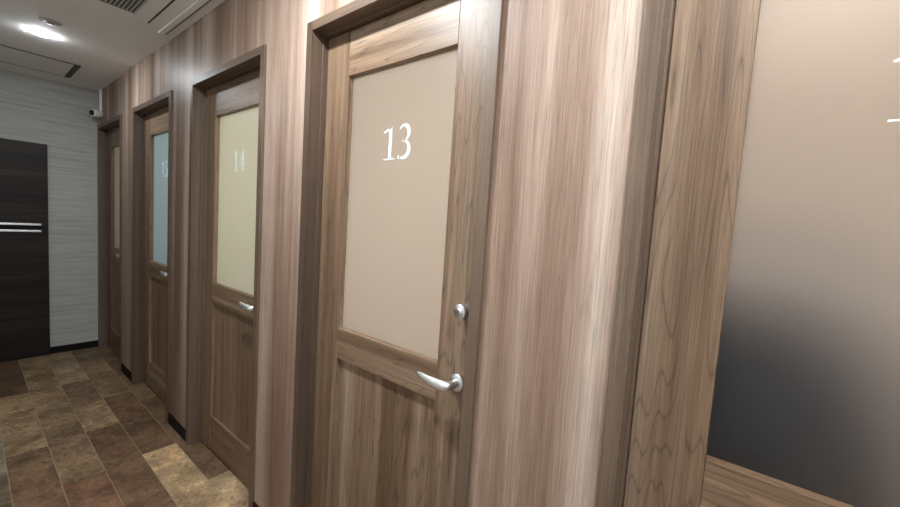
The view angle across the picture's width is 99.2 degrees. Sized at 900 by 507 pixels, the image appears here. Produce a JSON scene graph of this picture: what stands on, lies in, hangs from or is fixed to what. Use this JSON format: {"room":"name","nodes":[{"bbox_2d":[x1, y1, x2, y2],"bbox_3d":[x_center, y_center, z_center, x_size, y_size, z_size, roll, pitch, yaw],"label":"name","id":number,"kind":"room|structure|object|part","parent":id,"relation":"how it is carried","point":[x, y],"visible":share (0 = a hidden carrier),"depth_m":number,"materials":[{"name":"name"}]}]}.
{"room":"corridor","nodes":[
{"label":"corridor","id":0,"kind":"room"},
{"bbox_2d":[0,69,98,346],"bbox_3d":[-3.056,-0.310,4.037,0.100,2.400,3.620,7,5,38],"label":"wall","id":1,"kind":"structure","parent":0,"point":[56,115],"depth_m":3.44,"materials":[{"name":"paper"}]},
{"bbox_2d":[0,138,49,361],"bbox_3d":[-3.794,-0.007,3.024,0.042,1.853,0.864,7,5,38],"label":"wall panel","id":2,"kind":"object","parent":1,"relation":"attached to","point":[24,230],"visible":1,"depth_m":3.24,"materials":[{"name":"brown wood"}]},
{"bbox_2d":[50,340,97,353],"bbox_3d":[-3.496,0.871,3.574,0.008,0.062,0.336,7,5,38],"label":"baseboard","id":3,"kind":"structure","parent":1,"relation":"attached to","point":[70,347],"depth_m":3.56,"materials":[{"name":"black rubber"}]},
{"bbox_2d":[0,0,225,91],"bbox_3d":[0.018,-1.186,1.671,7.650,0.100,3.720,7,5,38],"label":"ceiling","id":4,"kind":"structure","parent":0,"point":[105,47],"depth_m":2.38,"materials":[{"name":"paint"}]},
{"bbox_2d":[0,44,80,77],"bbox_3d":[-3.202,-1.423,2.709,0.480,0.007,0.792,7,5,38],"label":"air conditioner","id":5,"kind":"object","parent":4,"relation":"attached to","point":[10,55],"visible":1,"depth_m":2.85,"materials":[{"name":"grey"}]},
{"bbox_2d":[64,65,78,77],"bbox_3d":[-2.970,-1.430,3.004,0.472,0.006,0.031,7,5,38],"label":"slot vent","id":6,"kind":"object","parent":5,"relation":"attached to","point":[70,70],"depth_m":2.98,"materials":[{"name":"grey"}]},
{"bbox_2d":[26,27,56,37],"bbox_3d":[-2.502,-1.346,2.345,0.132,0.014,0.132,7,5,38],"label":"recessed light","id":7,"kind":"object","parent":4,"relation":"in","point":[43,33],"visible":1,"depth_m":2.33,"materials":[{"name":"white plastic"}]},
{"bbox_2d":[29,29,53,37],"bbox_3d":[-2.502,-1.345,2.345,0.107,0.013,0.107,7,5,38],"label":"diffuser","id":8,"kind":"object","parent":7,"relation":"attached to","point":[43,33],"depth_m":2.33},
{"bbox_2d":[38,17,61,26],"bbox_3d":[-2.285,-1.319,2.189,0.096,0.016,0.096,7,5,38],"label":"sprinkler","id":9,"kind":"object","parent":4,"relation":"attached to","point":[45,20],"visible":1,"depth_m":2.18,"materials":[{"name":"grey metal"}]},
{"bbox_2d":[68,0,210,34],"bbox_3d":[-1.485,-1.220,1.565,1.145,0.015,0.850,7,5,38],"label":"air conditioner","id":10,"kind":"object","parent":4,"relation":"attached to","point":[160,16],"visible":1,"depth_m":1.97,"materials":[{"name":"paint"}]},
{"bbox_2d":[99,0,147,13],"bbox_3d":[-1.492,-1.216,1.573,0.805,0.006,0.485,7,5,38],"label":"grille","id":11,"kind":"object","parent":10,"relation":"attached to","point":[131,6],"depth_m":1.93,"materials":[{"name":"grey metal"}]},
{"bbox_2d":[0,346,248,506],"bbox_3d":[-0.146,1.312,1.860,7.650,0.120,3.720,7,5,38],"label":"floor","id":12,"kind":"structure","parent":0,"point":[75,431],"depth_m":2.20,"materials":[{"name":"tile"}]},
{"bbox_2d":[99,0,644,506],"bbox_3d":[-0.360,0.067,1.387,7.450,2.400,0.120,7,5,38],"label":"wall","id":13,"kind":"structure","parent":0,"point":[568,69],"depth_m":0.90,"materials":[{"name":"laminate"}]},
{"bbox_2d":[89,89,102,117],"bbox_3d":[-3.156,-1.346,3.420,0.066,0.257,0.096,4,4,9],"label":"security camera","id":14,"kind":"object","parent":13,"relation":"attached to","point":[93,112],"visible":0.98,"depth_m":3.43,"materials":[{"name":"white plastic"}]},
{"bbox_2d":[97,114,121,370],"bbox_3d":[-2.964,-0.105,3.422,0.838,2.096,0.141,7,5,38],"label":"door frame","id":15,"kind":"structure","parent":13,"relation":"attached to","point":[103,128],"depth_m":3.59,"materials":[{"name":"brown wood"}]},
{"bbox_3d":[-3.277,-0.144,3.667,0.038,2.096,0.141,7,5,38],"label":"casing","id":16,"kind":"part","parent":15,"relation":"part of","materials":[{"name":"brown wood"}]},
{"bbox_3d":[-2.897,-1.128,3.345,0.814,0.038,0.141,7,5,38],"label":"head casing","id":17,"kind":"part","parent":15,"relation":"part of","materials":[{"name":"brown wood"}]},
{"bbox_3d":[-2.650,-0.066,3.178,0.038,2.096,0.141,7,5,38],"label":"casing","id":18,"kind":"part","parent":15,"relation":"part of","materials":[{"name":"brown wood"}]},
{"bbox_2d":[108,127,119,354],"bbox_3d":[-2.975,-0.090,3.410,0.759,2.042,0.101,7,5,38],"label":"door","id":19,"kind":"structure","parent":13,"relation":"in","point":[113,135],"depth_m":3.56,"materials":[{"name":"brown wood"}]},
{"bbox_3d":[-2.965,0.018,3.445,0.489,0.116,0.037,7,5,38],"label":"lock rail","id":20,"kind":"part","parent":19,"relation":"part of","materials":[{"name":"brown wood"}]},
{"bbox_3d":[-2.896,-1.029,3.366,0.489,0.156,0.037,7,5,38],"label":"rail","id":21,"kind":"part","parent":19,"relation":"part of","materials":[{"name":"brown wood"}]},
{"bbox_3d":[-3.018,0.828,3.507,0.489,0.196,0.037,7,5,38],"label":"rail","id":22,"kind":"part","parent":19,"relation":"part of","materials":[{"name":"brown wood"}]},
{"bbox_3d":[-2.988,0.403,3.478,0.497,0.666,0.018,7,5,38],"label":"panel","id":23,"kind":"part","parent":19,"relation":"part of","materials":[{"name":"brown wood"}]},
{"bbox_3d":[-2.928,-0.496,3.411,0.489,0.916,0.005,7,5,38],"label":"frosted pane","id":24,"kind":"part","parent":19,"relation":"part of","materials":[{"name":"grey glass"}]},
{"bbox_2d":[132,90,172,422],"bbox_3d":[-2.042,0.010,2.703,0.838,2.096,0.141,7,5,38],"label":"door frame","id":25,"kind":"structure","parent":13,"relation":"attached to","point":[164,100],"depth_m":2.87,"materials":[{"name":"brown wood"}]},
{"bbox_3d":[-2.356,-0.029,2.948,0.038,2.096,0.141,7,5,38],"label":"casing","id":26,"kind":"part","parent":25,"relation":"part of","materials":[{"name":"brown wood"}]},
{"bbox_3d":[-1.975,-1.013,2.626,0.814,0.038,0.141,7,5,38],"label":"head casing","id":27,"kind":"part","parent":25,"relation":"part of","materials":[{"name":"brown wood"}]},
{"bbox_3d":[-1.728,0.049,2.458,0.038,2.096,0.141,7,5,38],"label":"casing","id":28,"kind":"part","parent":25,"relation":"part of","materials":[{"name":"brown wood"}]},
{"bbox_2d":[144,106,168,402],"bbox_3d":[-2.054,0.025,2.691,0.759,2.042,0.101,7,5,38],"label":"door","id":29,"kind":"structure","parent":13,"relation":"in","point":[156,123],"depth_m":2.80,"materials":[{"name":"brown wood"}]},
{"bbox_3d":[-2.097,0.943,2.788,0.489,0.196,0.037,7,5,38],"label":"rail","id":30,"kind":"part","parent":29,"relation":"part of","materials":[{"name":"brown wood"}]},
{"bbox_3d":[-2.043,0.133,2.726,0.489,0.116,0.037,7,5,38],"label":"lock rail","id":31,"kind":"part","parent":29,"relation":"part of","materials":[{"name":"brown wood"}]},
{"bbox_3d":[-2.066,0.518,2.759,0.497,0.666,0.018,7,5,38],"label":"panel","id":32,"kind":"part","parent":29,"relation":"part of","materials":[{"name":"brown wood"}]},
{"bbox_3d":[-1.974,-0.914,2.647,0.489,0.156,0.037,7,5,38],"label":"rail","id":33,"kind":"part","parent":29,"relation":"part of","materials":[{"name":"brown wood"}]},
{"bbox_3d":[-2.006,-0.381,2.692,0.489,0.916,0.005,7,5,38],"label":"frosted pane","id":34,"kind":"part","parent":29,"relation":"part of","materials":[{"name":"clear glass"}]},
{"bbox_3d":[-1.861,0.135,2.516,0.127,0.031,0.059,7,5,38],"label":"handle lever","id":35,"kind":"part","parent":29,"relation":"part of","materials":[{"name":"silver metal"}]},
{"bbox_2d":[121,363,258,506],"bbox_3d":[-0.146,1.270,1.169,6.612,0.068,0.006,7,5,38],"label":"baseboard","id":36,"kind":"structure","parent":13,"relation":"attached to","point":[172,421],"depth_m":2.41,"materials":[{"name":"black plastic"}]},
{"bbox_2d":[185,44,266,506],"bbox_3d":[-1.130,0.124,1.992,0.838,2.096,0.141,7,5,38],"label":"door frame","id":37,"kind":"structure","parent":13,"relation":"attached to","point":[255,59],"depth_m":2.14,"materials":[{"name":"brown wood"}]},
{"bbox_3d":[-1.444,0.085,2.236,0.038,2.096,0.141,7,5,38],"label":"casing","id":38,"kind":"part","parent":37,"relation":"part of","materials":[{"name":"brown wood"}]},
{"bbox_3d":[-1.063,-0.899,1.914,0.814,0.038,0.141,7,5,38],"label":"head casing","id":39,"kind":"part","parent":37,"relation":"part of","materials":[{"name":"brown wood"}]},
{"bbox_3d":[-0.817,0.163,1.747,0.038,2.096,0.141,7,5,38],"label":"casing","id":40,"kind":"part","parent":37,"relation":"part of","materials":[{"name":"brown wood"}]},
{"bbox_2d":[201,69,259,487],"bbox_3d":[-1.142,0.139,1.979,0.759,2.042,0.101,7,5,38],"label":"door","id":41,"kind":"structure","parent":13,"relation":"in","point":[232,107],"depth_m":2.04,"materials":[{"name":"brown wood"}]},
{"bbox_3d":[-1.185,1.056,2.076,0.489,0.196,0.037,7,5,38],"label":"rail","id":42,"kind":"part","parent":41,"relation":"part of","materials":[{"name":"brown wood"}]},
{"bbox_3d":[-1.154,0.631,2.047,0.497,0.666,0.018,7,5,38],"label":"panel","id":43,"kind":"part","parent":41,"relation":"part of","materials":[{"name":"brown wood"}]},
{"bbox_3d":[-1.131,0.246,2.015,0.489,0.116,0.037,7,5,38],"label":"lock rail","id":44,"kind":"part","parent":41,"relation":"part of","materials":[{"name":"brown wood"}]},
{"bbox_3d":[-1.062,-0.800,1.935,0.489,0.156,0.037,7,5,38],"label":"rail","id":45,"kind":"part","parent":41,"relation":"part of","materials":[{"name":"brown wood"}]},
{"bbox_3d":[-1.094,-0.267,1.980,0.489,0.916,0.005,7,5,38],"label":"frosted pane","id":46,"kind":"part","parent":41,"relation":"part of","materials":[{"name":"beige glass"}]},
{"bbox_3d":[-0.949,0.249,1.804,0.127,0.031,0.059,7,5,38],"label":"handle lever","id":47,"kind":"part","parent":41,"relation":"part of","materials":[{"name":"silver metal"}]},
{"bbox_2d":[290,0,503,506],"bbox_3d":[-0.221,0.237,1.282,0.838,2.096,0.141,7,5,38],"label":"door frame","id":48,"kind":"structure","parent":13,"relation":"attached to","point":[356,14],"depth_m":1.41,"materials":[{"name":"brown wood"}]},
{"bbox_3d":[-0.534,0.198,1.527,0.038,2.096,0.141,7,5,38],"label":"casing","id":49,"kind":"part","parent":48,"relation":"part of","materials":[{"name":"brown wood"}]},
{"bbox_3d":[-0.153,-0.786,1.204,0.814,0.038,0.141,7,5,38],"label":"head casing","id":50,"kind":"part","parent":48,"relation":"part of","materials":[{"name":"brown wood"}]},
{"bbox_3d":[0.093,0.277,1.037,0.038,2.096,0.141,7,5,38],"label":"casing","id":51,"kind":"part","parent":48,"relation":"part of","materials":[{"name":"brown wood"}]},
{"bbox_2d":[310,0,489,506],"bbox_3d":[-0.232,0.252,1.269,0.759,2.042,0.101,7,5,38],"label":"door","id":52,"kind":"structure","parent":13,"relation":"in","point":[405,88],"depth_m":1.25,"materials":[{"name":"brown wood"}]},
{"bbox_3d":[-0.244,0.745,1.337,0.497,0.666,0.018,7,5,38],"label":"panel","id":53,"kind":"part","parent":52,"relation":"part of","materials":[{"name":"brown wood"}]},
{"bbox_3d":[-0.222,0.360,1.305,0.489,0.116,0.037,7,5,38],"label":"lock rail","id":54,"kind":"part","parent":52,"relation":"part of","materials":[{"name":"brown wood"}]},
{"bbox_3d":[-0.184,-0.154,1.271,0.489,0.916,0.005,7,5,38],"label":"frosted pane","id":55,"kind":"part","parent":52,"relation":"part of","materials":[{"name":"beige glass"}]},
{"bbox_3d":[-0.153,-0.687,1.226,0.489,0.156,0.037,7,5,38],"label":"rail","id":56,"kind":"part","parent":52,"relation":"part of","materials":[{"name":"brown wood"}]},
{"bbox_3d":[-0.039,0.362,1.094,0.127,0.031,0.059,7,5,38],"label":"handle lever","id":57,"kind":"part","parent":52,"relation":"part of","materials":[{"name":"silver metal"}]},
{"bbox_2d":[595,0,675,506],"bbox_3d":[0.686,0.350,0.574,0.838,2.096,0.141,7,5,38],"label":"door frame","id":58,"kind":"structure","parent":13,"relation":"attached to","point":[658,23],"depth_m":0.75,"materials":[{"name":"brown wood"}]},
{"bbox_2d":[623,0,899,506],"bbox_3d":[0.675,0.365,0.562,0.759,2.042,0.101,7,5,38],"label":"door","id":59,"kind":"structure","parent":13,"relation":"in","point":[768,371],"depth_m":0.67,"materials":[{"name":"brown wood"}]},
{"bbox_3d":[0.685,0.473,0.597,0.489,0.116,0.037,7,5,38],"label":"lock rail","id":60,"kind":"part","parent":59,"relation":"part of","materials":[{"name":"brown wood"}]}
]}

